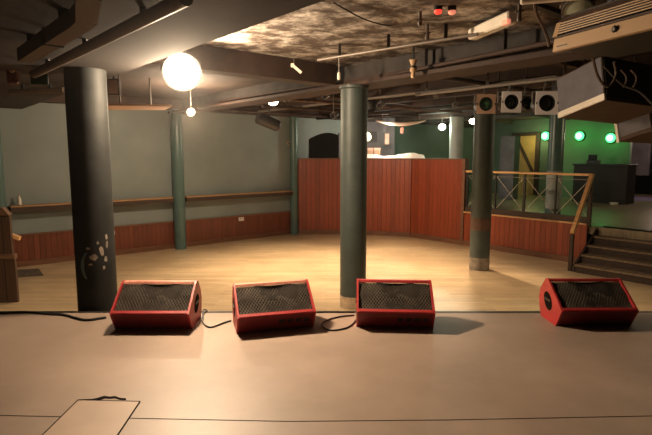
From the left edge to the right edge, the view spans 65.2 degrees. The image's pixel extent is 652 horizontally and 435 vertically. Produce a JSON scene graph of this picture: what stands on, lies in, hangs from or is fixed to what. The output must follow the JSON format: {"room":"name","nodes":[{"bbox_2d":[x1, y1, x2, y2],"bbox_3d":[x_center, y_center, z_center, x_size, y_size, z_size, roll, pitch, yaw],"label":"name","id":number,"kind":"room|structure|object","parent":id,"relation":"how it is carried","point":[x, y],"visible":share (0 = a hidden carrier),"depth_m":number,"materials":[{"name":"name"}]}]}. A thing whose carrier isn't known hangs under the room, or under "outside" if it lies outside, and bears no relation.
{"room":"entertainment venue","nodes":[
{"label":"entertainment venue","id":0,"kind":"room"},
{"bbox_2d":[0,0,323,108],"bbox_3d":[-3.809,-0.931,-0.415,9.780,0.350,16.440,-6,9,-40],"label":"ceiling","id":1,"kind":"structure","parent":0,"point":[201,22],"depth_m":3.31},
{"bbox_2d":[6,70,19,83],"bbox_3d":[-3.007,-1.372,4.887,0.100,0.180,0.084,0,7,0],"label":"alarm box","id":2,"kind":"object","parent":1,"relation":"attached to","point":[13,77],"visible":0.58,"depth_m":4.88,"materials":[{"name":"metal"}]},
{"bbox_2d":[30,74,48,84],"bbox_3d":[-2.856,-1.379,5.085,0.160,0.110,0.030,-1,7,-11],"label":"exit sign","id":3,"kind":"object","parent":1,"relation":"hanging from","point":[43,79],"visible":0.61,"depth_m":5.07,"materials":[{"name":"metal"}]},
{"bbox_2d":[17,0,100,62],"bbox_3d":[-1.538,-1.088,2.918,0.189,0.151,1.893,-5,9,-37],"label":"air duct","id":4,"kind":"object","parent":1,"relation":"hanging from","point":[82,17],"visible":1,"depth_m":2.83,"materials":[{"name":"metal"}]},
{"bbox_2d":[0,103,473,233],"bbox_3d":[-1.250,-1.125,12.648,17.400,3.150,0.151,-6,9,-40],"label":"wall","id":5,"kind":"structure","parent":0,"point":[224,153],"depth_m":10.75,"materials":[{"name":"paint"}]},
{"bbox_2d":[8,197,172,211],"bbox_3d":[-4.396,-0.265,9.838,2.940,0.108,0.240,-6,9,-40],"label":"wall shelf","id":6,"kind":"object","parent":5,"relation":"attached to","point":[136,201],"visible":0.81,"depth_m":9.39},
{"bbox_2d":[13,212,290,261],"bbox_3d":[-4.362,0.444,10.088,9.120,0.460,0.036,-6,9,-40],"label":"wainscoting","id":7,"kind":"structure","parent":5,"relation":"attached to","point":[42,246],"depth_m":10.73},
{"bbox_2d":[16,211,290,235],"bbox_3d":[-4.354,0.202,10.049,9.120,0.030,0.060,-6,9,-40],"label":"trim","id":8,"kind":"structure","parent":5,"relation":"attached to","point":[50,232],"depth_m":10.72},
{"bbox_2d":[17,230,290,267],"bbox_3d":[-4.357,0.723,10.116,9.120,0.100,0.053,-6,9,-40],"label":"baseboard","id":9,"kind":"structure","parent":5,"relation":"attached to","point":[245,237],"depth_m":10.77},
{"bbox_2d":[185,190,292,201],"bbox_3d":[-1.967,-0.513,11.860,2.800,0.108,0.240,-6,9,-40],"label":"wall shelf","id":10,"kind":"object","parent":5,"relation":"attached to","point":[283,192],"visible":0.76,"depth_m":11.70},
{"bbox_2d":[309,133,338,157],"bbox_3d":[-0.047,-1.299,13.533,1.000,1.880,0.022,-6,9,-40],"label":"door","id":11,"kind":"structure","parent":5,"relation":"in","point":[324,145],"depth_m":13.46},
{"bbox_2d":[298,159,337,229],"bbox_3d":[-0.207,-0.521,12.899,0.998,1.890,0.080,0,7,3],"label":"wall","id":12,"kind":"structure","parent":0,"point":[317,178],"depth_m":12.85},
{"bbox_2d":[299,230,336,233],"bbox_3d":[-0.209,0.369,12.956,1.008,0.110,0.025,0,7,3],"label":"trim","id":13,"kind":"structure","parent":12,"relation":"attached to","point":[300,231],"depth_m":12.94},
{"bbox_2d":[0,313,651,434],"bbox_3d":[0.000,1.473,0.800,18.000,0.120,8.230,0,7,0],"label":"floor","id":14,"kind":"structure","parent":0,"point":[492,367],"depth_m":3.52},
{"bbox_2d":[0,311,105,320],"bbox_3d":[-2.565,0.915,4.763,1.082,0.019,0.122,1,7,11],"label":"cable","id":15,"kind":"object","parent":14,"relation":"on","point":[4,312],"visible":1,"depth_m":4.79,"materials":[{"name":"black rubber"}]},
{"bbox_2d":[42,396,140,434],"bbox_3d":[-1.321,1.153,2.899,0.417,0.006,0.587,0,7,0],"label":"hatch","id":16,"kind":"object","parent":14,"relation":"on","point":[96,416],"visible":1,"depth_m":2.93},
{"bbox_2d":[109,280,201,328],"bbox_3d":[-1.493,0.765,4.528,0.686,0.378,0.460,0,7,0],"label":"wedge monitor","id":17,"kind":"object","parent":14,"relation":"on","point":[138,304],"visible":1,"depth_m":4.42,"materials":[{"name":"red paint"}]},
{"bbox_2d":[114,284,193,310],"bbox_3d":[-1.494,0.702,4.445,0.635,0.193,0.288,0,7,0],"label":"grille","id":18,"kind":"object","parent":17,"relation":"attached to","point":[143,297],"depth_m":4.45,"materials":[{"name":"metal"}]},
{"bbox_2d":[202,309,230,327],"bbox_3d":[-1.096,0.926,4.702,0.244,0.012,0.521,-6,9,-42],"label":"cable","id":19,"kind":"object","parent":14,"relation":"on","point":[203,312],"visible":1,"depth_m":4.59,"materials":[{"name":"black rubber"}]},
{"bbox_2d":[232,279,315,333],"bbox_3d":[-0.468,0.769,4.497,0.686,0.378,0.460,-2,7,-16],"label":"wedge monitor","id":20,"kind":"object","parent":14,"relation":"on","point":[260,307],"visible":1,"depth_m":4.39,"materials":[{"name":"red paint"}]},
{"bbox_2d":[236,283,312,314],"bbox_3d":[-0.447,0.705,4.415,0.680,0.193,0.420,0,7,0],"label":"grille","id":21,"kind":"object","parent":20,"relation":"attached to","point":[288,298],"depth_m":4.42,"materials":[{"name":"metal"}]},
{"bbox_2d":[0,415,637,421],"bbox_3d":[0.000,1.149,2.944,6.400,0.002,0.112,0,7,0],"label":"trim","id":22,"kind":"structure","parent":14,"relation":"on","point":[0,415],"depth_m":2.91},
{"bbox_2d":[0,311,651,312],"bbox_3d":[0.000,0.977,4.911,18.000,0.143,0.050,0,7,0],"label":"trim","id":23,"kind":"structure","parent":14,"relation":"attached to","point":[0,311],"depth_m":4.91,"materials":[{"name":"metal"}]},
{"bbox_2d":[321,314,355,330],"bbox_3d":[0.114,0.941,4.577,0.322,0.012,0.428,0,7,0],"label":"cable","id":24,"kind":"object","parent":14,"relation":"on","point":[322,326],"visible":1,"depth_m":4.50,"materials":[{"name":"black rubber"}]},
{"bbox_2d":[356,279,435,327],"bbox_3d":[0.609,0.760,4.569,0.686,0.378,0.460,0,7,4],"label":"wedge monitor","id":25,"kind":"object","parent":14,"relation":"on","point":[382,302],"visible":1,"depth_m":4.45,"materials":[{"name":"red paint"}]},
{"bbox_2d":[359,282,431,309],"bbox_3d":[0.604,0.695,4.485,0.635,0.189,0.287,0,7,4],"label":"grille","id":26,"kind":"object","parent":25,"relation":"attached to","point":[376,295],"depth_m":4.49,"materials":[{"name":"metal"}]},
{"bbox_2d":[539,278,638,325],"bbox_3d":[2.360,0.754,4.615,0.686,0.378,0.460,0,7,-1],"label":"wedge monitor","id":27,"kind":"object","parent":14,"relation":"on","point":[562,301],"visible":1,"depth_m":4.51,"materials":[{"name":"red paint"}]},
{"bbox_2d":[552,281,632,307],"bbox_3d":[2.361,0.691,4.532,0.637,0.193,0.288,0,7,0],"label":"grille","id":28,"kind":"object","parent":27,"relation":"attached to","point":[565,294],"depth_m":4.54,"materials":[{"name":"metal"}]},
{"bbox_2d":[0,234,651,310],"bbox_3d":[0.000,0.525,12.547,18.000,0.100,15.220,0,7,0],"label":"floor","id":29,"kind":"structure","parent":0,"point":[512,282],"depth_m":8.66,"materials":[{"name":"brown wood"}]},
{"bbox_2d":[0,127,6,207],"bbox_3d":[-5.612,-0.466,8.719,0.220,2.800,0.220,0,7,0],"label":"column","id":30,"kind":"structure","parent":29,"relation":"on","point":[2,180],"depth_m":8.67,"materials":[{"name":"teal paint"}]},
{"bbox_2d":[0,207,21,302],"bbox_3d":[-4.823,0.500,6.882,1.342,1.330,0.156,-1,7,-6],"label":"barrier","id":31,"kind":"object","parent":29,"relation":"on","point":[9,289],"visible":1,"depth_m":6.90,"materials":[{"name":"brown wood"}]},
{"bbox_2d":[17,269,42,276],"bbox_3d":[-5.375,0.951,8.614,1.170,0.012,0.660,-3,7,-20],"label":"floor mat","id":32,"kind":"object","parent":29,"relation":"on","point":[21,272],"visible":0.56,"depth_m":8.69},
{"bbox_2d":[63,67,117,310],"bbox_3d":[-2.285,-0.010,5.006,0.370,2.800,0.371,0,7,0],"label":"column","id":33,"kind":"structure","parent":29,"relation":"on","point":[85,88],"depth_m":4.83,"materials":[{"name":"paint"}]},
{"bbox_2d":[170,109,185,249],"bbox_3d":[-3.122,-0.785,10.784,0.240,2.930,0.240,0,7,0],"label":"column","id":34,"kind":"structure","parent":29,"relation":"on","point":[175,118],"depth_m":10.69,"materials":[{"name":"teal paint"}]},
{"bbox_2d":[290,117,298,234],"bbox_3d":[-0.796,-1.029,12.773,0.200,2.930,0.200,0,7,0],"label":"column","id":35,"kind":"structure","parent":29,"relation":"on","point":[293,120],"depth_m":12.69,"materials":[{"name":"teal paint"}]},
{"bbox_2d":[339,84,368,309],"bbox_3d":[0.358,-0.239,6.626,0.380,2.860,0.380,0,7,0],"label":"column","id":36,"kind":"structure","parent":29,"relation":"on","point":[354,97],"depth_m":6.47,"materials":[{"name":"teal paint"}]},
{"bbox_2d":[168,45,604,113],"bbox_3d":[2.135,-1.485,4.543,0.421,0.120,16.440,-6,9,-40],"label":"beam","id":37,"kind":"structure","parent":36,"relation":"on","point":[544,55],"depth_m":5.71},
{"bbox_2d":[384,29,553,75],"bbox_3d":[1.095,-1.732,5.576,0.044,0.221,3.110,-4,8,-32],"label":"ceiling pipe","id":38,"kind":"object","parent":37,"relation":"attached to","point":[505,50],"visible":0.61,"depth_m":4.92,"materials":[{"name":"metal"}]},
{"bbox_2d":[603,65,651,104],"bbox_3d":[2.486,-1.069,4.199,0.415,0.359,0.116,2,7,14],"label":"cable","id":39,"kind":"object","parent":37,"relation":"hanging from","point":[604,66],"visible":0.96,"depth_m":4.21,"materials":[{"name":"rubber"}]},
{"bbox_2d":[469,96,494,270],"bbox_3d":[2.704,-0.571,8.831,0.348,2.980,0.348,0,7,0],"label":"column","id":40,"kind":"structure","parent":29,"relation":"on","point":[484,124],"depth_m":8.71,"materials":[{"name":"teal paint"}]},
{"bbox_2d":[465,170,594,270],"bbox_3d":[3.680,-0.056,10.034,0.830,1.665,2.742,-6,9,-40],"label":"balustrade","id":41,"kind":"object","parent":29,"relation":"on","point":[588,191],"visible":0.98,"depth_m":9.71,"materials":[{"name":"metal"}]},
{"bbox_2d":[572,226,651,285],"bbox_3d":[5.837,0.716,7.712,1.160,0.700,3.650,-6,9,-40],"label":"wooden steps","id":42,"kind":"structure","parent":29,"relation":"on","point":[627,259],"depth_m":8.56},
{"bbox_2d":[337,159,373,230],"bbox_3d":[0.740,-0.510,12.810,0.899,1.890,0.080,1,7,8],"label":"wall","id":43,"kind":"structure","parent":0,"point":[370,162],"depth_m":12.74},
{"bbox_2d":[107,51,651,120],"bbox_3d":[4.664,-2.121,7.917,14.020,0.020,14.440,-6,9,-40],"label":"ceiling panel","id":44,"kind":"object","parent":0,"point":[134,82],"visible":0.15,"depth_m":8.25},
{"bbox_2d":[107,76,121,95],"bbox_3d":[-2.611,-1.715,6.275,0.150,0.424,0.086,0,7,0],"label":"junction box","id":45,"kind":"object","parent":44,"relation":"attached to","point":[113,85],"visible":0.88,"depth_m":6.25,"materials":[{"name":"metal"}]},
{"bbox_2d":[108,74,171,109],"bbox_3d":[-2.785,-1.831,7.402,1.208,0.470,0.715,0,7,0],"label":"board","id":46,"kind":"object","parent":44,"relation":"hanging from","point":[111,106],"visible":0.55,"depth_m":7.24,"materials":[{"name":"wood"}]},
{"bbox_2d":[557,54,651,123],"bbox_3d":[2.790,-1.349,4.995,1.100,0.798,0.679,-3,8,-26],"label":"loudspeaker","id":47,"kind":"object","parent":44,"relation":"hanging from","point":[581,96],"visible":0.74,"depth_m":4.76,"materials":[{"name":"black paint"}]},
{"bbox_2d":[603,58,651,102],"bbox_3d":[2.858,-1.250,4.713,0.876,0.380,0.074,-3,8,-26],"label":"grille","id":48,"kind":"object","parent":47,"relation":"attached to","point":[616,93],"depth_m":4.65,"materials":[{"name":"metal"}]},
{"bbox_2d":[614,113,651,142],"bbox_3d":[4.174,-1.421,6.346,1.096,0.985,0.561,-3,8,-24],"label":"loudspeaker","id":49,"kind":"object","parent":44,"relation":"hanging from","point":[639,129],"visible":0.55,"depth_m":6.22,"materials":[{"name":"black paint"}]},
{"bbox_2d":[202,0,559,67],"bbox_3d":[0.000,-2.187,8.043,18.000,0.080,23.500,0,7,0],"label":"ceiling","id":50,"kind":"structure","parent":0,"point":[313,32],"depth_m":4.68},
{"bbox_2d":[8,83,64,94],"bbox_3d":[-3.287,-1.636,5.768,0.739,0.458,0.060,2,7,14],"label":"ceiling pipe","id":51,"kind":"object","parent":50,"relation":"attached to","point":[49,89],"visible":0.63,"depth_m":5.77,"materials":[{"name":"metal"}]},
{"bbox_2d":[29,0,192,77],"bbox_3d":[-1.679,-1.369,3.540,0.076,0.446,3.061,-6,9,-41],"label":"ceiling pipe","id":52,"kind":"object","parent":50,"relation":"attached to","point":[164,8],"visible":0.76,"depth_m":3.03,"materials":[{"name":"metal"}]},
{"bbox_2d":[160,51,201,90],"bbox_3d":[-1.424,-1.511,5.024,0.399,0.525,0.258,-2,7,-16],"label":"lamp","id":53,"kind":"object","parent":50,"relation":"hanging from","point":[181,71],"visible":0.84,"depth_m":4.97,"materials":[{"name":"glowing white glass"},{"name":"metal"}]},
{"bbox_2d":[186,90,195,115],"bbox_3d":[-2.247,-1.941,8.460,0.148,0.510,0.140,-2,7,-17],"label":"spot lamp","id":54,"kind":"object","parent":50,"relation":"hanging from","point":[191,111],"visible":0.98,"depth_m":8.44,"materials":[{"name":"glass"}]},
{"bbox_2d":[143,45,335,86],"bbox_3d":[-0.967,-1.747,5.821,2.660,0.250,0.240,-6,9,-40],"label":"beam","id":55,"kind":"structure","parent":50,"relation":"attached to","point":[213,60],"depth_m":5.86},
{"bbox_2d":[40,94,473,126],"bbox_3d":[-0.183,-2.651,13.060,13.200,0.220,0.291,-6,9,-40],"label":"beam","id":56,"kind":"structure","parent":50,"relation":"attached to","point":[176,104],"depth_m":10.45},
{"bbox_2d":[255,104,280,131],"bbox_3d":[-1.071,-1.956,9.434,0.490,0.718,0.218,-4,8,-28],"label":"spotlight","id":57,"kind":"object","parent":50,"relation":"hanging from","point":[264,120],"visible":0.96,"depth_m":9.38,"materials":[{"name":"metal"}]},
{"bbox_2d":[181,25,555,106],"bbox_3d":[2.189,-1.634,4.569,0.202,0.170,16.440,-6,9,-40],"label":"beam","id":58,"kind":"structure","parent":50,"relation":"attached to","point":[468,49],"depth_m":5.93,"materials":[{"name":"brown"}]},
{"bbox_2d":[334,2,409,25],"bbox_3d":[0.421,-1.661,4.176,0.218,0.068,1.005,5,9,36],"label":"cable","id":59,"kind":"object","parent":50,"relation":"attached to","point":[334,2],"visible":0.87,"depth_m":4.17,"materials":[{"name":"black rubber"}]},
{"bbox_2d":[368,99,376,109],"bbox_3d":[0.814,-2.101,9.110,0.190,0.350,0.190,0,7,0],"label":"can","id":60,"kind":"object","parent":50,"relation":"hanging from","point":[372,104],"visible":0.64,"depth_m":9.04,"materials":[{"name":"metal"}]},
{"bbox_2d":[256,101,511,123],"bbox_3d":[1.949,-2.733,13.359,10.740,0.130,0.120,-6,9,-40],"label":"beam","id":61,"kind":"structure","parent":50,"relation":"attached to","point":[280,103],"depth_m":14.61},
{"bbox_2d":[317,24,478,60],"bbox_3d":[0.603,-1.691,4.923,1.826,0.143,0.042,6,9,41],"label":"conduit","id":62,"kind":"object","parent":50,"relation":"attached to","point":[445,38],"visible":1,"depth_m":4.83,"materials":[{"name":"metal"}]},
{"bbox_2d":[374,115,424,125],"bbox_3d":[1.825,-2.452,12.394,0.954,0.454,0.975,-6,9,-41],"label":"light canopy","id":63,"kind":"object","parent":50,"relation":"hanging from","point":[382,117],"visible":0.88,"depth_m":12.22,"materials":[{"name":"metal"}]},
{"bbox_2d":[409,46,416,77],"bbox_3d":[0.931,-1.659,5.438,0.090,0.333,0.090,0,7,0],"label":"spotlight","id":64,"kind":"object","parent":50,"relation":"hanging from","point":[413,61],"visible":0.96,"depth_m":5.42,"materials":[{"name":"beige plastic"}]},
{"bbox_2d":[368,107,473,118],"bbox_3d":[5.606,-2.048,8.065,0.202,0.200,15.440,-6,9,-40],"label":"beam","id":65,"kind":"structure","parent":50,"relation":"attached to","point":[468,108],"depth_m":11.82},
{"bbox_2d":[439,77,542,93],"bbox_3d":[3.845,-1.919,8.079,6.501,0.057,0.060,-6,9,-39],"label":"ceiling pipe","id":66,"kind":"object","parent":65,"relation":"attached to","point":[455,79],"visible":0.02,"depth_m":6.53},
{"bbox_2d":[247,74,557,113],"bbox_3d":[0.495,-2.008,8.721,0.050,0.048,7.000,-6,9,-40],"label":"ceiling pipe","id":67,"kind":"object","parent":66,"relation":"attached to","point":[552,75],"visible":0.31,"depth_m":7.65,"materials":[{"name":"metal"}]},
{"bbox_2d":[262,105,418,116],"bbox_3d":[0.476,-2.189,10.524,4.105,0.077,0.060,-5,9,-37],"label":"ceiling pipe","id":68,"kind":"object","parent":67,"relation":"attached to","point":[263,106],"visible":0.69,"depth_m":10.03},
{"bbox_2d":[288,99,462,113],"bbox_3d":[1.138,-2.084,9.584,4.310,0.053,0.056,-5,9,-36],"label":"ceiling pipe","id":69,"kind":"object","parent":67,"relation":"attached to","point":[295,100],"visible":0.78,"depth_m":9.57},
{"bbox_2d":[316,97,535,119],"bbox_3d":[2.027,-2.135,10.000,0.080,0.076,7.000,-6,9,-40],"label":"ceiling pipe","id":70,"kind":"object","parent":66,"relation":"attached to","point":[465,105],"visible":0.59,"depth_m":10.10,"materials":[{"name":"metal"}]},
{"bbox_2d":[292,81,551,112],"bbox_3d":[4.005,-1.909,6.729,0.124,0.150,15.440,-6,9,-40],"label":"beam","id":71,"kind":"structure","parent":50,"relation":"attached to","point":[411,98],"depth_m":8.97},
{"bbox_2d":[322,87,551,114],"bbox_3d":[4.748,-1.975,7.348,0.163,0.170,15.440,-6,9,-40],"label":"beam","id":72,"kind":"structure","parent":50,"relation":"attached to","point":[463,99],"depth_m":10.16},
{"bbox_2d":[215,109,340,118],"bbox_3d":[-0.639,-2.371,11.762,4.400,0.067,0.070,-6,9,-39],"label":"ceiling pipe","id":73,"kind":"object","parent":72,"relation":"attached to","point":[222,110],"visible":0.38,"depth_m":11.36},
{"bbox_2d":[434,5,441,14],"bbox_3d":[0.875,-1.616,3.983,0.068,0.062,0.066,0,7,0],"label":"lamp","id":74,"kind":"object","parent":50,"relation":"attached to","point":[438,8],"visible":1,"depth_m":3.96,"materials":[{"name":"red"}]},
{"bbox_2d":[316,93,569,119],"bbox_3d":[3.170,-2.566,11.913,10.740,0.110,0.120,-6,9,-40],"label":"beam","id":75,"kind":"structure","parent":50,"relation":"attached to","point":[336,96],"depth_m":10.46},
{"bbox_2d":[448,5,456,14],"bbox_3d":[0.984,-1.615,3.983,0.068,0.066,0.066,0,7,0],"label":"lamp","id":76,"kind":"object","parent":50,"relation":"attached to","point":[452,8],"visible":1,"depth_m":3.96,"materials":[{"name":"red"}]},
{"bbox_2d":[259,52,651,110],"bbox_3d":[3.284,-1.826,6.130,0.142,0.170,15.440,-6,9,-40],"label":"beam","id":77,"kind":"structure","parent":50,"relation":"attached to","point":[644,58],"depth_m":7.18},
{"bbox_2d":[395,108,558,121],"bbox_3d":[6.716,-2.162,8.990,0.300,0.200,15.440,-6,9,-40],"label":"beam","id":78,"kind":"structure","parent":50,"relation":"attached to","point":[465,113],"depth_m":13.12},
{"bbox_2d":[428,113,549,122],"bbox_3d":[7.980,-2.306,10.041,0.201,0.170,15.440,-6,9,-40],"label":"beam","id":79,"kind":"structure","parent":50,"relation":"attached to","point":[523,115],"depth_m":13.67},
{"bbox_2d":[468,11,516,39],"bbox_3d":[1.386,-1.608,4.284,0.094,0.112,0.622,-2,7,-14],"label":"emergency light","id":80,"kind":"object","parent":50,"relation":"attached to","point":[503,20],"visible":0.91,"depth_m":4.18,"materials":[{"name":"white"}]},
{"bbox_2d":[515,3,523,21],"bbox_3d":[1.420,-1.528,3.742,0.062,0.180,0.037,3,8,22],"label":"clip","id":81,"kind":"object","parent":50,"relation":"hanging from","point":[519,18],"visible":1,"depth_m":3.73,"materials":[{"name":"metal"}]},
{"bbox_2d":[521,67,531,109],"bbox_3d":[2.516,-1.660,6.474,0.196,0.595,0.300,0,7,0],"label":"lantern","id":82,"kind":"object","parent":50,"relation":"hanging from","point":[526,101],"visible":0.66,"depth_m":6.39,"materials":[{"name":"metal"}]},
{"bbox_2d":[510,0,561,18],"bbox_3d":[1.065,-1.552,3.406,2.740,0.050,0.062,-6,9,-40],"label":"beam","id":83,"kind":"structure","parent":50,"relation":"attached to","point":[541,7],"depth_m":3.92,"materials":[{"name":"metal"}]},
{"bbox_2d":[550,60,581,68],"bbox_3d":[5.934,-2.170,8.643,10.740,0.100,0.120,-6,9,-40],"label":"beam","id":84,"kind":"structure","parent":50,"relation":"attached to","point":[576,64],"depth_m":6.11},
{"bbox_2d":[560,0,594,16],"bbox_3d":[1.873,-1.575,3.795,0.221,0.210,0.218,-5,8,-33],"label":"lamp","id":85,"kind":"object","parent":50,"relation":"hanging from","point":[569,7],"visible":0.59,"depth_m":3.76,"materials":[{"name":"metal"}]},
{"bbox_2d":[553,0,651,57],"bbox_3d":[2.189,-1.333,3.115,0.630,0.414,1.462,-3,8,-21],"label":"air conditioner","id":86,"kind":"object","parent":50,"relation":"attached to","point":[613,28],"visible":1,"depth_m":3.39,"materials":[{"name":"beige plastic"}]},
{"bbox_2d":[591,57,616,87],"bbox_3d":[2.185,-1.147,4.029,0.529,0.213,0.056,-6,9,-42],"label":"cable","id":87,"kind":"object","parent":86,"relation":"hanging from","point":[592,58],"visible":1,"depth_m":4.09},
{"bbox_3d":[2.580,-1.773,5.541,0.100,0.130,15.440,-6,9,-40],"label":"beam","id":88,"kind":"structure","parent":50,"relation":"attached to","visible":0},
{"bbox_2d":[415,62,566,95],"bbox_3d":[1.975,-1.686,6.230,0.044,0.211,2.250,-6,9,-40],"label":"bar","id":89,"kind":"object","parent":88,"relation":"hanging from","point":[548,79],"visible":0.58,"depth_m":6.21,"materials":[{"name":"metal"}]},
{"bbox_2d":[474,89,495,113],"bbox_3d":[1.969,-1.447,6.416,0.236,0.303,0.309,0,7,0],"label":"lantern","id":90,"kind":"object","parent":89,"relation":"hanging from","point":[485,103],"visible":1,"depth_m":6.28,"materials":[{"name":"metal"}]},
{"bbox_2d":[496,86,521,112],"bbox_3d":[2.174,-1.412,6.155,0.244,0.309,0.309,-1,7,-6],"label":"lantern","id":91,"kind":"object","parent":89,"relation":"hanging from","point":[510,101],"visible":1,"depth_m":6.03,"materials":[{"name":"metal"}]},
{"bbox_2d":[531,82,558,114],"bbox_3d":[2.470,-1.347,5.830,0.256,0.359,0.309,0,7,1],"label":"lantern","id":92,"kind":"object","parent":89,"relation":"hanging from","point":[545,102],"visible":0.96,"depth_m":5.70,"materials":[{"name":"metal"}]},
{"bbox_2d":[367,118,394,155],"bbox_3d":[1.387,-1.717,14.600,1.100,2.450,0.200,0,7,0],"label":"wall pier","id":93,"kind":"object","parent":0,"point":[381,129],"depth_m":14.43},
{"bbox_2d":[373,159,411,232],"bbox_3d":[1.630,-0.483,12.591,0.928,1.890,0.080,2,7,19],"label":"wall","id":94,"kind":"structure","parent":0,"point":[392,177],"depth_m":12.54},
{"bbox_2d":[373,231,409,236],"bbox_3d":[1.613,0.406,12.650,0.938,0.110,0.027,2,7,19],"label":"trim","id":95,"kind":"structure","parent":94,"relation":"attached to","point":[380,233],"depth_m":12.63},
{"bbox_2d":[410,159,461,239],"bbox_3d":[2.580,-0.396,11.885,0.080,1.890,1.470,-6,9,-40],"label":"wall","id":96,"kind":"structure","parent":0,"point":[436,185],"depth_m":11.83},
{"bbox_2d":[410,233,459,244],"bbox_3d":[2.540,0.491,11.960,0.027,0.110,1.470,-6,9,-40],"label":"trim","id":97,"kind":"structure","parent":96,"relation":"attached to","point":[414,235],"depth_m":11.92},
{"bbox_2d":[412,158,463,159],"bbox_3d":[2.590,-1.348,11.757,0.140,0.030,1.500,-6,9,-40],"label":"trim","id":98,"kind":"structure","parent":96,"relation":"attached to","point":[412,158],"depth_m":11.69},
{"bbox_2d":[460,159,468,244],"bbox_3d":[3.070,-0.342,11.320,0.140,1.920,0.070,-6,9,-40],"label":"trim","id":99,"kind":"structure","parent":96,"relation":"attached to","point":[465,163],"depth_m":11.25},
{"bbox_2d":[498,136,520,198],"bbox_3d":[5.441,-1.482,15.151,0.300,1.850,0.467,-6,9,-40],"label":"wall","id":100,"kind":"structure","parent":0,"point":[509,145],"depth_m":15.02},
{"bbox_2d":[463,213,588,256],"bbox_3d":[3.941,0.375,10.361,0.080,0.730,2.640,-6,9,-40],"label":"wall","id":101,"kind":"structure","parent":0,"point":[533,235],"depth_m":10.08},
{"bbox_2d":[463,240,577,262],"bbox_3d":[3.901,0.687,10.366,0.026,0.110,2.640,-6,9,-40],"label":"trim","id":102,"kind":"structure","parent":101,"relation":"attached to","point":[564,258],"depth_m":10.18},
{"bbox_2d":[463,211,586,224],"bbox_3d":[3.950,-0.003,10.323,0.175,0.030,2.640,-6,9,-40],"label":"trim","id":103,"kind":"structure","parent":101,"relation":"on","point":[463,211],"depth_m":10.02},
{"bbox_2d":[469,192,651,240],"bbox_3d":[8.583,-0.106,12.142,9.340,0.150,13.450,-6,9,-40],"label":"floor","id":104,"kind":"structure","parent":0,"point":[637,215],"depth_m":11.80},
{"bbox_2d":[449,116,463,158],"bbox_3d":[3.310,-1.422,13.014,0.340,2.250,0.340,0,7,0],"label":"column","id":105,"kind":"structure","parent":104,"relation":"on","point":[456,123],"depth_m":12.81,"materials":[{"name":"grey paint"}]},
{"bbox_2d":[545,110,565,213],"bbox_3d":[4.969,-1.181,11.052,0.326,2.250,0.326,0,7,0],"label":"column","id":106,"kind":"structure","parent":104,"relation":"on","point":[556,140],"depth_m":10.93,"materials":[{"name":"metal"}]},
{"bbox_2d":[572,163,637,204],"bbox_3d":[7.643,-0.948,14.061,0.720,1.055,1.432,-6,9,-40],"label":"bar counter","id":107,"kind":"object","parent":104,"relation":"on","point":[612,182],"depth_m":13.69,"materials":[{"name":"black paint"}]},
{"bbox_2d":[586,155,600,163],"bbox_3d":[7.428,-1.617,14.158,0.200,0.250,0.300,-6,9,-40],"label":"box","id":108,"kind":"object","parent":107,"relation":"on","point":[592,159],"visible":1,"depth_m":14.09,"materials":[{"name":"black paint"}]},
{"bbox_2d":[572,163,637,165],"bbox_3d":[7.643,-1.447,14.000,0.720,0.050,1.432,-6,9,-40],"label":"countertop","id":109,"kind":"structure","parent":107,"relation":"on","point":[581,164],"depth_m":13.66,"materials":[{"name":"black paint"}]},
{"bbox_3d":[1.697,-0.898,13.143,2.360,1.180,0.700,1,7,12],"label":"countertop","id":110,"kind":"structure","parent":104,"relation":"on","visible":0},
{"bbox_2d":[367,153,424,157],"bbox_3d":[1.766,-1.566,13.021,1.550,0.175,0.450,1,7,12],"label":"sheet","id":111,"kind":"object","parent":110,"relation":"on","point":[407,155],"visible":0.79,"depth_m":12.85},
{"bbox_2d":[492,119,632,197],"bbox_3d":[7.012,-1.917,16.227,0.150,2.450,4.880,-6,9,-40],"label":"wall","id":112,"kind":"structure","parent":0,"point":[594,143],"depth_m":15.53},
{"bbox_2d":[512,132,540,195],"bbox_3d":[6.502,-1.752,16.692,0.065,2.010,0.974,-6,9,-40],"label":"door","id":113,"kind":"structure","parent":112,"relation":"in","point":[529,161],"depth_m":16.54,"materials":[{"name":"yellow paint"}]},
{"bbox_2d":[541,131,548,140],"bbox_3d":[6.891,-2.566,16.046,0.125,0.316,0.316,-6,9,-40],"label":"wall lamp","id":114,"kind":"object","parent":112,"relation":"attached to","point":[545,135],"visible":0.9,"depth_m":16.02,"materials":[{"name":"green"}]},
{"bbox_2d":[574,131,584,140],"bbox_3d":[7.567,-2.438,15.250,0.125,0.316,0.316,-6,9,-40],"label":"wall lamp","id":115,"kind":"object","parent":112,"relation":"attached to","point":[579,135],"visible":1,"depth_m":15.21,"materials":[{"name":"green"}]},
{"bbox_2d":[605,132,615,143],"bbox_3d":[8.130,-2.276,14.594,0.125,0.316,0.316,-6,9,-40],"label":"wall lamp","id":116,"kind":"object","parent":112,"relation":"attached to","point":[610,138],"visible":0.97,"depth_m":14.56,"materials":[{"name":"green"}]},
{"bbox_2d":[542,0,606,9],"bbox_3d":[4.312,-1.097,-0.422,2.720,0.020,10.020,-6,9,-40],"label":"ceiling panel","id":117,"kind":"object","parent":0,"point":[556,5],"depth_m":3.83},
{"bbox_2d":[533,4,550,46],"bbox_3d":[1.562,-1.426,3.707,0.045,0.305,0.404,6,9,41],"label":"cable","id":118,"kind":"object","parent":117,"relation":"hanging from","point":[534,5],"visible":0.98,"depth_m":3.73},
{"bbox_2d":[520,0,575,4],"bbox_3d":[1.560,-1.473,3.396,0.500,0.060,0.060,2,7,17],"label":"batten","id":119,"kind":"object","parent":117,"relation":"attached to","point":[522,2],"visible":1,"depth_m":3.43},
{"bbox_2d":[631,143,651,174],"bbox_3d":[10.076,-1.966,16.422,0.100,1.200,0.637,-6,9,-40],"label":"window","id":120,"kind":"structure","parent":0,"point":[641,152],"depth_m":16.32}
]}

